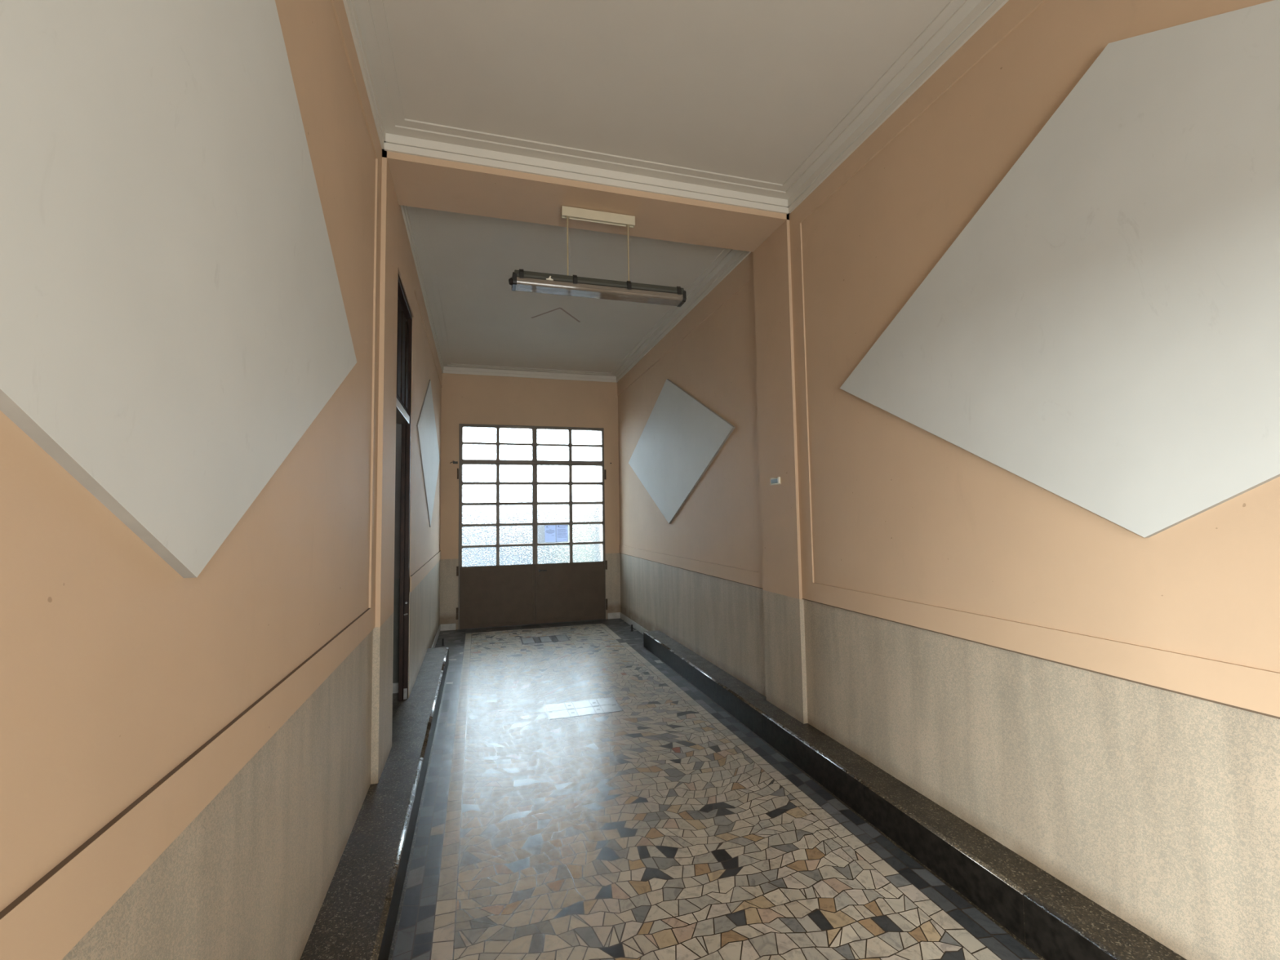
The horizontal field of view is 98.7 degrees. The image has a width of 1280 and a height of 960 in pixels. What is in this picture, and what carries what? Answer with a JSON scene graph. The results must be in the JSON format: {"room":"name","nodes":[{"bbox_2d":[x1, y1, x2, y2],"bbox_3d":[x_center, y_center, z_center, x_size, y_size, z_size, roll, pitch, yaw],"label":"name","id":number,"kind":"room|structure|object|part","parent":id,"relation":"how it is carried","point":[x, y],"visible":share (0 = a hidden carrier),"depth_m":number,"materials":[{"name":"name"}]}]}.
{"room":"building entrance hallway","nodes":[
{"label":"building entrance hallway","id":0,"kind":"room"},
{"bbox_2d":[0,0,442,959],"bbox_3d":[-1.463,-0.205,2.707,0.285,4.000,10.379,0,-4,-16],"label":"wall","id":1,"kind":"structure","parent":0,"point":[185,762],"depth_m":1.27,"materials":[{"name":"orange paint"}]},
{"bbox_2d":[0,0,356,577],"bbox_3d":[-0.864,-0.638,1.093,0.021,1.650,2.749,0,-4,-16],"label":"wall panel","id":2,"kind":"object","parent":1,"relation":"attached to","point":[174,323],"visible":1,"depth_m":0.93,"materials":[{"name":"white"}]},
{"bbox_2d":[299,646,449,959],"bbox_3d":[-0.961,1.603,1.764,0.266,0.196,8.530,0,-4,-16],"label":"trim","id":3,"kind":"structure","parent":1,"relation":"attached to","point":[358,917],"depth_m":2.34,"materials":[{"name":"stone"}]},
{"bbox_2d":[395,275,412,701],"bbox_3d":[-1.719,0.154,3.858,0.096,2.987,0.934,0,-4,-16],"label":"door","id":4,"kind":"structure","parent":1,"relation":"in","point":[404,340],"depth_m":4.22,"materials":[{"name":"brown wood"}]},
{"bbox_3d":[-1.734,-0.497,3.904,0.088,0.060,0.884,0,-4,-16],"label":"transom rail","id":5,"kind":"part","parent":4,"relation":"part of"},
{"bbox_3d":[-1.786,1.627,4.186,0.024,0.079,0.008,0,-4,-16],"label":"foot plate","id":6,"kind":"part","parent":4,"relation":"part of","materials":[{"name":"metal"}]},
{"bbox_2d":[416,379,439,527],"bbox_3d":[-2.300,-0.279,6.040,0.010,1.590,2.813,0,-4,-16],"label":"wall panel","id":7,"kind":"object","parent":1,"relation":"attached to","point":[426,424],"visible":1,"depth_m":5.78,"materials":[{"name":"white"}]},
{"bbox_2d":[431,624,440,648],"bbox_3d":[-2.502,1.979,6.707,0.012,0.085,1.849,0,-4,-16],"label":"baseboard","id":8,"kind":"structure","parent":1,"relation":"attached to","point":[435,640],"depth_m":6.85,"materials":[{"name":"white stone"}]},
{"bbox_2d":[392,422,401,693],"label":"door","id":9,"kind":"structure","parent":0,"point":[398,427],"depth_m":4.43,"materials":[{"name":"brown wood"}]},
{"bbox_2d":[392,693,401,720],"bbox_3d":[-2.422,1.697,3.417,1.692,0.125,1.530,0,-4,-16],"label":"floor","id":10,"kind":"structure","parent":0,"point":[396,703],"depth_m":4.09,"materials":[{"name":"stone"}]},
{"bbox_2d":[439,373,620,629],"bbox_3d":[-1.593,0.148,8.191,3.182,4.000,0.240,0,-4,-16],"label":"wall","id":11,"kind":"structure","parent":0,"point":[477,399],"depth_m":8.10,"materials":[{"name":"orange paint"}]},
{"bbox_2d":[440,623,455,631],"bbox_3d":[-2.658,2.038,7.616,0.202,0.088,0.012,0,-4,-16],"label":"baseboard","id":12,"kind":"structure","parent":11,"relation":"attached to","point":[444,627],"depth_m":7.61,"materials":[{"name":"white stone"}]},
{"bbox_2d":[456,423,608,629],"bbox_3d":[-1.544,0.643,8.044,2.158,2.892,0.134,0,-4,-16],"label":"door","id":13,"kind":"structure","parent":11,"relation":"in","point":[515,482],"depth_m":8.03,"materials":[{"name":"white glass"}]},
{"bbox_3d":[-2.049,0.502,7.930,0.990,1.461,0.005,0,-4,-16],"label":"pane","id":14,"kind":"part","parent":13,"relation":"part of","materials":[{"name":"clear glass"}]},
{"bbox_3d":[-2.025,1.655,7.849,1.040,0.857,0.051,0,-4,-16],"label":"kick panel","id":15,"kind":"part","parent":13,"relation":"part of","materials":[{"name":"brown paint"}]},
{"bbox_3d":[-1.563,-0.523,8.144,2.038,0.480,0.005,0,-4,-16],"label":"pane","id":16,"kind":"part","parent":13,"relation":"part of","materials":[{"name":"clear glass"}]},
{"bbox_2d":[544,524,555,542],"bbox_3d":[-1.324,0.793,8.119,0.163,0.250,0.001,0,-4,-16],"label":"paper notice","id":17,"kind":"object","parent":13,"relation":"attached to","point":[549,530],"visible":1,"depth_m":8.12,"materials":[{"name":"white paper"}]},
{"bbox_2d":[555,524,568,542],"bbox_3d":[-1.157,0.791,8.168,0.174,0.252,0.001,0,-4,-16],"label":"paper notice","id":18,"kind":"object","parent":13,"relation":"attached to","point":[562,531],"visible":1,"depth_m":8.17,"materials":[{"name":"white paper"}]},
{"bbox_3d":[-1.043,0.505,8.226,0.988,1.461,0.005,0,-4,-16],"label":"pane","id":19,"kind":"part","parent":13,"relation":"part of","materials":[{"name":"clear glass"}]},
{"bbox_3d":[-1.028,1.658,8.142,1.033,0.857,0.051,0,-4,-16],"label":"kick panel","id":20,"kind":"part","parent":13,"relation":"part of","materials":[{"name":"brown paint"}]},
{"bbox_2d":[607,612,620,618],"bbox_3d":[-0.392,2.045,8.283,0.190,0.088,0.012,0,-4,-16],"label":"baseboard","id":21,"kind":"structure","parent":11,"relation":"attached to","point":[616,615],"depth_m":8.28,"materials":[{"name":"white stone"}]},
{"bbox_2d":[407,206,738,376],"bbox_3d":[-0.963,-1.873,6.071,2.622,0.237,4.479,0,-4,-16],"label":"ceiling","id":22,"kind":"structure","parent":0,"point":[468,262],"depth_m":5.28,"materials":[{"name":"paint"}]},
{"bbox_2d":[353,0,982,199],"bbox_3d":[0.556,-2.230,0.857,2.643,0.237,5.474,0,-4,-16],"label":"ceiling","id":23,"kind":"structure","parent":0,"point":[748,96],"depth_m":2.71,"materials":[{"name":"paint"}]},
{"bbox_2d":[382,151,789,252],"bbox_3d":[-0.277,-1.976,3.687,2.803,0.377,0.487,0,-4,-16],"label":"ceiling beam","id":24,"kind":"structure","parent":23,"relation":"attached to","point":[421,182],"depth_m":3.57,"materials":[{"name":"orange paint"}]},
{"bbox_2d":[508,205,686,306],"bbox_3d":[-0.259,-1.501,3.649,1.197,0.577,0.136,0,-4,-16],"label":"fluorescent light","id":25,"kind":"object","parent":24,"relation":"hanging from","point":[521,280],"visible":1,"depth_m":3.61,"materials":[{"name":"grey metal"}]},
{"bbox_3d":[-0.472,-1.517,3.590,0.026,0.431,0.026,0,-4,-16],"label":"rod","id":26,"kind":"part","parent":25,"relation":"part of","materials":[{"name":"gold metal"}]},
{"bbox_3d":[-0.276,-1.755,3.665,0.495,0.067,0.038,0,-4,-16],"label":"ceiling plate","id":27,"kind":"part","parent":25,"relation":"part of","materials":[{"name":"beige metal"}]},
{"bbox_2d":[515,276,683,306],"bbox_3d":[-0.255,-1.240,3.635,1.102,0.045,0.124,0,-4,-16],"label":"diffuser","id":28,"kind":"object","parent":25,"relation":"attached to","point":[548,285],"depth_m":3.59,"materials":[{"name":"beige"}]},
{"bbox_3d":[-0.078,-1.516,3.706,0.026,0.431,0.026,0,-4,-16],"label":"rod","id":29,"kind":"part","parent":25,"relation":"part of","materials":[{"name":"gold metal"}]},
{"bbox_2d":[391,617,1041,959],"bbox_3d":[-0.006,1.783,2.962,2.870,0.080,10.609,0,-4,-16],"label":"floor","id":30,"kind":"structure","parent":0,"point":[661,827],"depth_m":2.62,"materials":[{"name":"stone"}]},
{"bbox_2d":[520,634,570,644],"bbox_3d":[-1.203,2.023,6.962,0.592,0.014,0.363,0,-4,-16],"label":"floor hatch","id":31,"kind":"object","parent":30,"relation":"in","point":[561,637],"visible":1,"depth_m":6.95,"materials":[{"name":"metal"}]},
{"bbox_3d":[-1.405,2.018,6.903,0.136,0.005,0.311,0,-4,-16],"label":"plate","id":32,"kind":"part","parent":31,"relation":"part of","materials":[{"name":"metal"}]},
{"bbox_3d":[-1.298,2.019,6.935,0.056,0.005,0.343,0,-4,-16],"label":"spacer plate","id":33,"kind":"part","parent":31,"relation":"part of","materials":[{"name":"metal"}]},
{"bbox_3d":[-1.198,2.019,6.964,0.121,0.005,0.311,0,-4,-16],"label":"plate","id":34,"kind":"part","parent":31,"relation":"part of","materials":[{"name":"metal"}]},
{"bbox_3d":[-1.098,2.019,6.994,0.056,0.005,0.343,0,-4,-16],"label":"spacer plate","id":35,"kind":"part","parent":31,"relation":"part of","materials":[{"name":"metal"}]},
{"bbox_3d":[-0.996,2.019,7.024,0.124,0.005,0.311,0,-4,-16],"label":"plate","id":36,"kind":"part","parent":31,"relation":"part of","materials":[{"name":"metal"}]},
{"bbox_2d":[544,697,623,719],"bbox_3d":[-0.461,1.850,4.453,0.585,0.014,0.352,0,-4,-16],"label":"floor hatch","id":37,"kind":"object","parent":30,"relation":"in","point":[583,708],"visible":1,"depth_m":4.44,"materials":[{"name":"white metal"}]},
{"bbox_3d":[-0.684,1.851,4.475,0.154,0.005,0.165,0,-4,-16],"label":"plate","id":38,"kind":"part","parent":37,"relation":"part of","materials":[{"name":"metal"}]},
{"bbox_3d":[-0.637,1.840,4.314,0.154,0.006,0.165,0,-4,-16],"label":"plate","id":39,"kind":"part","parent":37,"relation":"part of","materials":[{"name":"metal"}]},
{"bbox_3d":[-0.578,1.852,4.506,0.060,0.006,0.165,0,-4,-16],"label":"plate","id":40,"kind":"part","parent":37,"relation":"part of","materials":[{"name":"metal"}]},
{"bbox_3d":[-0.531,1.841,4.345,0.060,0.006,0.165,0,-4,-16],"label":"plate","id":41,"kind":"part","parent":37,"relation":"part of","materials":[{"name":"metal"}]},
{"bbox_3d":[-0.479,1.852,4.535,0.140,0.005,0.165,0,-4,-16],"label":"plate","id":42,"kind":"part","parent":37,"relation":"part of","materials":[{"name":"metal"}]},
{"bbox_3d":[-0.432,1.841,4.374,0.140,0.005,0.165,0,-4,-16],"label":"plate","id":43,"kind":"part","parent":37,"relation":"part of","materials":[{"name":"metal"}]},
{"bbox_3d":[-0.380,1.852,4.564,0.060,0.006,0.165,0,-4,-16],"label":"plate","id":44,"kind":"part","parent":37,"relation":"part of","materials":[{"name":"metal"}]},
{"bbox_3d":[-0.333,1.841,4.404,0.060,0.006,0.165,0,-4,-16],"label":"plate","id":45,"kind":"part","parent":37,"relation":"part of","materials":[{"name":"metal"}]},
{"bbox_3d":[-0.280,1.853,4.594,0.143,0.005,0.165,0,-4,-16],"label":"plate","id":46,"kind":"part","parent":37,"relation":"part of","materials":[{"name":"metal"}]},
{"bbox_3d":[-0.233,1.841,4.433,0.143,0.006,0.165,0,-4,-16],"label":"plate","id":47,"kind":"part","parent":37,"relation":"part of","materials":[{"name":"metal"}]},
{"bbox_2d":[617,0,1279,959],"bbox_3d":[1.244,-0.197,3.503,0.286,4.000,10.379,0,-4,-16],"label":"wall","id":48,"kind":"structure","parent":0,"point":[1098,699],"depth_m":2.44,"materials":[{"name":"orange paint"}]},
{"bbox_2d":[400,204,751,382],"bbox_3d":[-0.961,-1.709,6.061,2.602,0.091,4.478,0,-4,-16],"label":"trim","id":49,"kind":"structure","parent":48,"relation":"attached to","point":[740,255],"depth_m":6.31,"materials":[{"name":"paint"}]},
{"bbox_2d":[620,612,648,634],"bbox_3d":[-0.036,1.986,7.432,0.012,0.085,1.849,0,-4,-16],"label":"baseboard","id":50,"kind":"structure","parent":48,"relation":"attached to","point":[624,618],"depth_m":7.62,"materials":[{"name":"white stone"}]},
{"bbox_2d":[342,0,1008,214],"bbox_3d":[0.559,-2.067,0.846,2.623,0.091,5.474,0,-4,-16],"label":"trim","id":51,"kind":"structure","parent":48,"relation":"attached to","point":[984,10],"depth_m":3.19,"materials":[{"name":"paint"}]},
{"bbox_2d":[628,378,735,524],"bbox_3d":[0.319,-0.329,6.231,0.022,1.642,3.363,0,-4,-16],"label":"wall panel","id":52,"kind":"object","parent":48,"relation":"attached to","point":[681,437],"visible":1,"depth_m":5.95,"materials":[{"name":"white"}]},
{"bbox_2d":[769,476,781,484],"bbox_3d":[0.962,0.007,3.923,0.018,0.052,0.140,0,-4,-16],"label":"wall socket","id":53,"kind":"object","parent":48,"relation":"attached to","point":[775,481],"visible":1,"depth_m":3.90,"materials":[{"name":"white plastic"}]},
{"bbox_2d":[643,630,1186,959],"bbox_3d":[1.342,1.610,2.442,0.227,0.196,8.530,0,-4,-16],"label":"trim","id":54,"kind":"structure","parent":48,"relation":"attached to","point":[1054,921],"depth_m":2.37,"materials":[{"name":"stone"}]},
{"bbox_2d":[840,0,1279,537],"bbox_3d":[1.613,-0.649,1.821,0.022,1.671,2.995,0,-4,-16],"label":"wall panel","id":55,"kind":"object","parent":48,"relation":"attached to","point":[1102,332],"visible":1,"depth_m":1.81,"materials":[{"name":"white"}]}
]}

